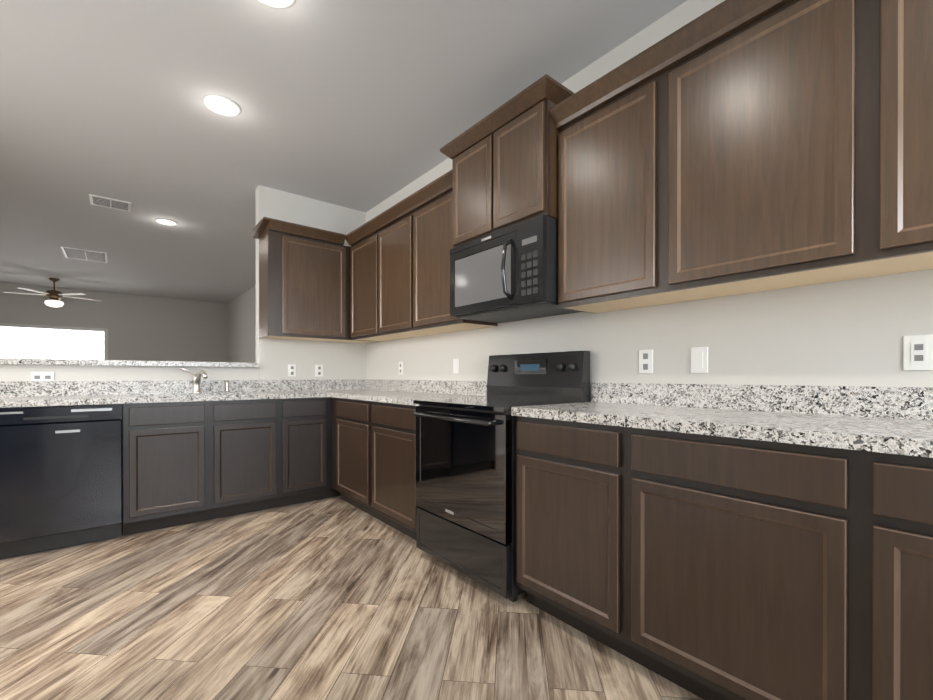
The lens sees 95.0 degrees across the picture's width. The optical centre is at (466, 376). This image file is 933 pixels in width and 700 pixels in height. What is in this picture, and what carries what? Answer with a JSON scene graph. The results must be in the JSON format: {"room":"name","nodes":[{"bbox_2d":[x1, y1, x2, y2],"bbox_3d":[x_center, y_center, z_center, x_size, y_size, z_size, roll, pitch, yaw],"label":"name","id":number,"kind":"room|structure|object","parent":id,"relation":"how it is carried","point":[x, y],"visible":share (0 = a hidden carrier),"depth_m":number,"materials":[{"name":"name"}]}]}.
{"room":"kitchen","nodes":[
{"label":"kitchen","id":0,"kind":"room"},
{"bbox_2d":[0,282,227,361],"bbox_3d":[-7.485,-0.350,8.743,4.600,2.765,0.120,0,0,-39],"label":"wall","id":1,"kind":"structure","parent":0,"point":[143,328],"depth_m":9.07,"materials":[{"name":"white paint"}]},
{"bbox_2d":[0,323,107,359],"bbox_3d":[-7.960,-0.422,8.265,1.580,1.130,0.020,0,0,-39],"label":"living room window","id":2,"kind":"structure","parent":1,"relation":"in","point":[24,341],"depth_m":8.24,"materials":[{"name":"white glass"}]},
{"bbox_2d":[0,185,365,514],"bbox_3d":[-2.880,-0.335,3.082,4.600,2.765,0.125,0,0,-39],"label":"wall","id":3,"kind":"structure","parent":0,"point":[336,360],"depth_m":3.94,"materials":[{"name":"white paint"}]},
{"bbox_2d":[31,372,53,380],"bbox_3d":[-2.930,0.002,2.955,0.115,0.072,0.007,0,0,-39],"label":"outlet","id":4,"kind":"object","parent":3,"relation":"attached to","point":[42,376],"visible":0.75,"depth_m":2.95,"materials":[{"name":"white plastic"}]},
{"bbox_2d":[0,358,259,367],"bbox_3d":[-3.335,-0.103,2.821,3.559,0.040,0.365,0,0,-39],"label":"bar","id":5,"kind":"object","parent":3,"relation":"on","point":[11,361],"visible":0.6,"depth_m":3.19,"materials":[{"name":"white stone"}]},
{"bbox_2d":[288,364,295,376],"bbox_3d":[-1.635,-0.060,4.009,0.072,0.115,0.007,0,0,-39],"label":"electrical outlet","id":6,"kind":"object","parent":3,"relation":"attached to","point":[291,370],"visible":1,"depth_m":4.01,"materials":[{"name":"white plastic"}]},
{"bbox_2d":[253,217,378,342],"bbox_3d":[-1.359,-0.833,3.994,1.084,0.965,0.373,0,0,-39],"label":"upper cabinet","id":7,"kind":"object","parent":3,"relation":"attached to","point":[304,282],"visible":0.88,"depth_m":3.77,"materials":[{"name":"brown wood"}]},
{"bbox_2d":[316,365,322,376],"bbox_3d":[-1.436,-0.061,4.171,0.072,0.115,0.007,0,0,-39],"label":"electrical outlet","id":8,"kind":"object","parent":3,"relation":"attached to","point":[319,370],"visible":1,"depth_m":4.17,"materials":[{"name":"white plastic"}]},
{"bbox_2d":[0,0,686,303],"bbox_3d":[-3.061,-1.768,3.301,4.840,0.100,14.140,0,0,-39],"label":"ceiling","id":9,"kind":"structure","parent":0,"point":[365,106],"depth_m":2.72,"materials":[{"name":"white paint"}]},
{"bbox_2d":[4,278,101,306],"bbox_3d":[-7.296,-1.479,7.563,1.273,0.501,1.224,0,0,-39],"label":"ceiling fan","id":10,"kind":"object","parent":9,"relation":"hanging from","point":[54,295],"visible":1,"depth_m":7.45,"materials":[{"name":"brown metal"}]},
{"bbox_2d":[61,246,107,262],"bbox_3d":[-5.387,-1.721,6.050,0.464,0.009,0.664,0,0,-39],"label":"ceiling vent","id":11,"kind":"object","parent":9,"relation":"in","point":[82,254],"visible":1,"depth_m":6.01,"materials":[{"name":"white plastic"}]},
{"bbox_2d":[89,194,130,211],"bbox_3d":[-3.520,-1.716,4.230,0.314,0.009,0.294,0,0,-39],"label":"ceiling vent","id":12,"kind":"object","parent":9,"relation":"in","point":[96,200],"visible":0.98,"depth_m":4.22,"materials":[{"name":"white plastic"}]},
{"bbox_2d":[155,218,177,225],"bbox_3d":[-3.332,-1.718,4.744,0.210,0.008,0.210,0,0,-39],"label":"recessed light","id":13,"kind":"object","parent":9,"relation":"in","point":[165,221],"visible":1,"depth_m":4.73,"materials":[{"name":"white plastic"}]},
{"bbox_2d":[203,95,240,115],"bbox_3d":[-1.544,-1.712,2.705,0.210,0.008,0.210,0,0,-39],"label":"recessed light","id":14,"kind":"object","parent":9,"relation":"in","point":[222,105],"visible":1,"depth_m":2.70,"materials":[{"name":"white plastic"}]},
{"bbox_2d":[258,0,295,8],"bbox_3d":[-0.861,-1.710,1.881,0.210,0.008,0.210,0,0,-39],"label":"recessed light","id":15,"kind":"object","parent":9,"relation":"in","point":[280,4],"visible":1,"depth_m":1.95,"materials":[{"name":"white plastic"}]},
{"bbox_2d":[0,496,702,699],"bbox_3d":[-3.061,1.096,3.309,4.840,0.100,14.140,0,0,-39],"label":"floor","id":16,"kind":"structure","parent":0,"point":[335,598],"depth_m":1.81,"materials":[{"name":"wood"}]},
{"bbox_2d":[0,404,121,559],"bbox_3d":[-2.627,0.613,2.780,0.603,0.870,0.607,0,0,-39],"label":"dishwasher","id":17,"kind":"object","parent":16,"relation":"on","point":[60,476],"visible":0.96,"depth_m":2.56,"materials":[{"name":"black metal"}]},
{"bbox_2d":[255,397,334,508],"bbox_3d":[-1.502,0.608,3.715,0.443,0.876,0.630,0,0,-39],"label":"base cabinet","id":18,"kind":"object","parent":16,"relation":"on","point":[293,436],"depth_m":3.42,"materials":[{"name":"brown wood"}]},
{"bbox_2d":[0,380,327,407],"bbox_3d":[-1.875,0.099,3.390,2.646,0.142,0.659,0,0,-39],"label":"countertop","id":19,"kind":"structure","parent":18,"relation":"on","point":[60,393],"depth_m":3.15,"materials":[{"name":"stone"}]},
{"bbox_2d":[181,367,229,392],"bbox_3d":[-2.070,0.027,3.429,0.351,0.208,0.270,0,0,-39],"label":"faucet","id":20,"kind":"object","parent":19,"relation":"on","point":[196,382],"visible":1,"depth_m":3.44,"materials":[{"name":"silver metal"}]},
{"bbox_2d":[328,379,486,405],"bbox_3d":[-0.460,0.099,3.245,0.634,0.142,1.350,0,0,-39],"label":"countertop","id":21,"kind":"structure","parent":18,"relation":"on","point":[404,392],"depth_m":3.40,"materials":[{"name":"stone"}]},
{"bbox_2d":[332,397,367,513],"bbox_3d":[-0.679,0.608,3.521,0.630,0.876,0.747,0,0,-39],"label":"base cabinet","id":22,"kind":"object","parent":16,"relation":"on","point":[349,416],"depth_m":3.30,"materials":[{"name":"brown wood"}]},
{"bbox_2d":[368,401,417,539],"bbox_3d":[-0.237,0.610,2.979,0.630,0.876,0.652,0,0,-39],"label":"base cabinet","id":23,"kind":"object","parent":16,"relation":"on","point":[391,427],"depth_m":2.80,"materials":[{"name":"brown wood"}]},
{"bbox_2d":[413,351,589,601],"bbox_3d":[0.163,0.453,2.391,0.694,1.189,0.754,0,0,-39],"label":"range","id":24,"kind":"object","parent":16,"relation":"on","point":[465,485],"visible":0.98,"depth_m":2.22,"materials":[{"name":"black metal"}]},
{"bbox_2d":[515,416,619,650],"bbox_3d":[0.625,0.613,1.919,0.630,0.876,0.553,0,0,-39],"label":"base cabinet","id":25,"kind":"object","parent":16,"relation":"on","point":[567,473],"depth_m":1.70,"materials":[{"name":"brown wood"}]},
{"bbox_2d":[511,383,932,457],"bbox_3d":[1.117,0.104,1.306,0.634,0.142,2.123,0,0,-39],"label":"countertop","id":26,"kind":"structure","parent":25,"relation":"on","point":[894,420],"depth_m":1.48,"materials":[{"name":"stone"}]},
{"bbox_2d":[616,426,847,699],"bbox_3d":[0.994,0.614,1.466,0.630,0.876,0.615,0,0,-39],"label":"base cabinet","id":27,"kind":"object","parent":16,"relation":"on","point":[706,567],"depth_m":1.24,"materials":[{"name":"brown wood"}]},
{"bbox_2d":[848,449,932,699],"bbox_3d":[1.489,0.615,0.857,0.630,0.876,0.955,0,0,-39],"label":"base cabinet","id":28,"kind":"object","parent":16,"relation":"on","point":[890,496],"depth_m":0.99,"materials":[{"name":"brown wood"}]},
{"bbox_2d":[228,0,932,401],"bbox_3d":[-1.230,-0.340,4.794,0.120,2.765,14.140,0,0,-39],"label":"wall","id":29,"kind":"structure","parent":0,"point":[850,332],"depth_m":1.90,"materials":[{"name":"white paint"}]},
{"bbox_2d":[349,220,408,339],"bbox_3d":[-0.799,-0.838,3.909,0.324,0.954,0.556,0,0,-39],"label":"upper cabinet","id":30,"kind":"object","parent":29,"relation":"attached to","point":[361,241],"depth_m":3.83,"materials":[{"name":"brown wood"}]},
{"bbox_2d":[399,362,402,373],"bbox_3d":[-0.605,-0.080,3.925,0.007,0.115,0.072,0,0,-39],"label":"electrical outlet","id":31,"kind":"object","parent":29,"relation":"attached to","point":[400,367],"visible":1,"depth_m":3.91,"materials":[{"name":"white plastic"}]},
{"bbox_2d":[373,200,444,337],"bbox_3d":[-0.452,-0.836,3.482,0.324,0.954,0.544,0,0,-39],"label":"upper cabinet","id":32,"kind":"object","parent":29,"relation":"attached to","point":[390,229],"depth_m":3.42,"materials":[{"name":"brown wood"}]},
{"bbox_2d":[409,176,497,331],"bbox_3d":[-0.096,-0.835,3.045,0.324,0.954,0.583,0,0,-39],"label":"upper cabinet","id":33,"kind":"object","parent":29,"relation":"attached to","point":[429,254],"depth_m":2.99,"materials":[{"name":"brown wood"}]},
{"bbox_2d":[453,358,458,373],"bbox_3d":[-0.081,-0.084,3.280,0.008,0.115,0.072,0,0,-39],"label":"light switch","id":34,"kind":"object","parent":29,"relation":"attached to","point":[455,366],"visible":1,"depth_m":3.27,"materials":[{"name":"white plastic"}]},
{"bbox_2d":[449,80,572,251],"bbox_3d":[0.298,-1.113,2.497,0.404,0.619,0.760,0,0,-39],"label":"upper cabinet","id":35,"kind":"object","parent":29,"relation":"attached to","point":[503,174],"depth_m":2.28,"materials":[{"name":"brown wood"}]},
{"bbox_2d":[450,214,581,322],"bbox_3d":[0.269,-0.576,2.475,0.475,0.426,0.754,0,0,-39],"label":"microwave","id":36,"kind":"object","parent":35,"relation":"attached to","point":[509,274],"visible":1,"depth_m":2.29,"materials":[{"name":"black metal"}]},
{"bbox_2d":[553,48,692,312],"bbox_3d":[0.737,-0.833,2.020,0.324,0.954,0.531,0,0,-39],"label":"upper cabinet","id":37,"kind":"object","parent":29,"relation":"attached to","point":[606,216],"depth_m":1.90,"materials":[{"name":"brown wood"}]},
{"bbox_2d":[639,350,652,372],"bbox_3d":[0.880,-0.075,2.099,0.007,0.115,0.072,0,0,-39],"label":"electrical outlet","id":38,"kind":"object","parent":29,"relation":"attached to","point":[645,361],"visible":1,"depth_m":2.10,"materials":[{"name":"white plastic"}]},
{"bbox_2d":[691,347,707,372],"bbox_3d":[1.037,-0.075,1.906,0.008,0.115,0.072,0,0,-39],"label":"light switch","id":39,"kind":"object","parent":29,"relation":"attached to","point":[699,359],"visible":1,"depth_m":1.90,"materials":[{"name":"white plastic"}]},
{"bbox_2d":[657,0,874,299],"bbox_3d":[1.096,-0.831,1.579,0.324,0.954,0.606,0,0,-39],"label":"upper cabinet","id":40,"kind":"object","parent":29,"relation":"attached to","point":[729,147],"depth_m":1.46,"materials":[{"name":"brown wood"}]},
{"bbox_2d":[857,0,932,275],"bbox_3d":[1.444,-0.830,1.152,0.324,0.954,0.496,0,0,-39],"label":"upper cabinet","id":41,"kind":"object","parent":29,"relation":"attached to","point":[895,37],"depth_m":1.20,"materials":[{"name":"brown wood"}]},
{"bbox_2d":[903,334,932,370],"bbox_3d":[1.463,-0.079,1.382,0.008,0.115,0.072,0,0,-39],"label":"outlet","id":42,"kind":"object","parent":29,"relation":"attached to","point":[917,352],"visible":1,"depth_m":1.38,"materials":[{"name":"white plastic"}]}
]}

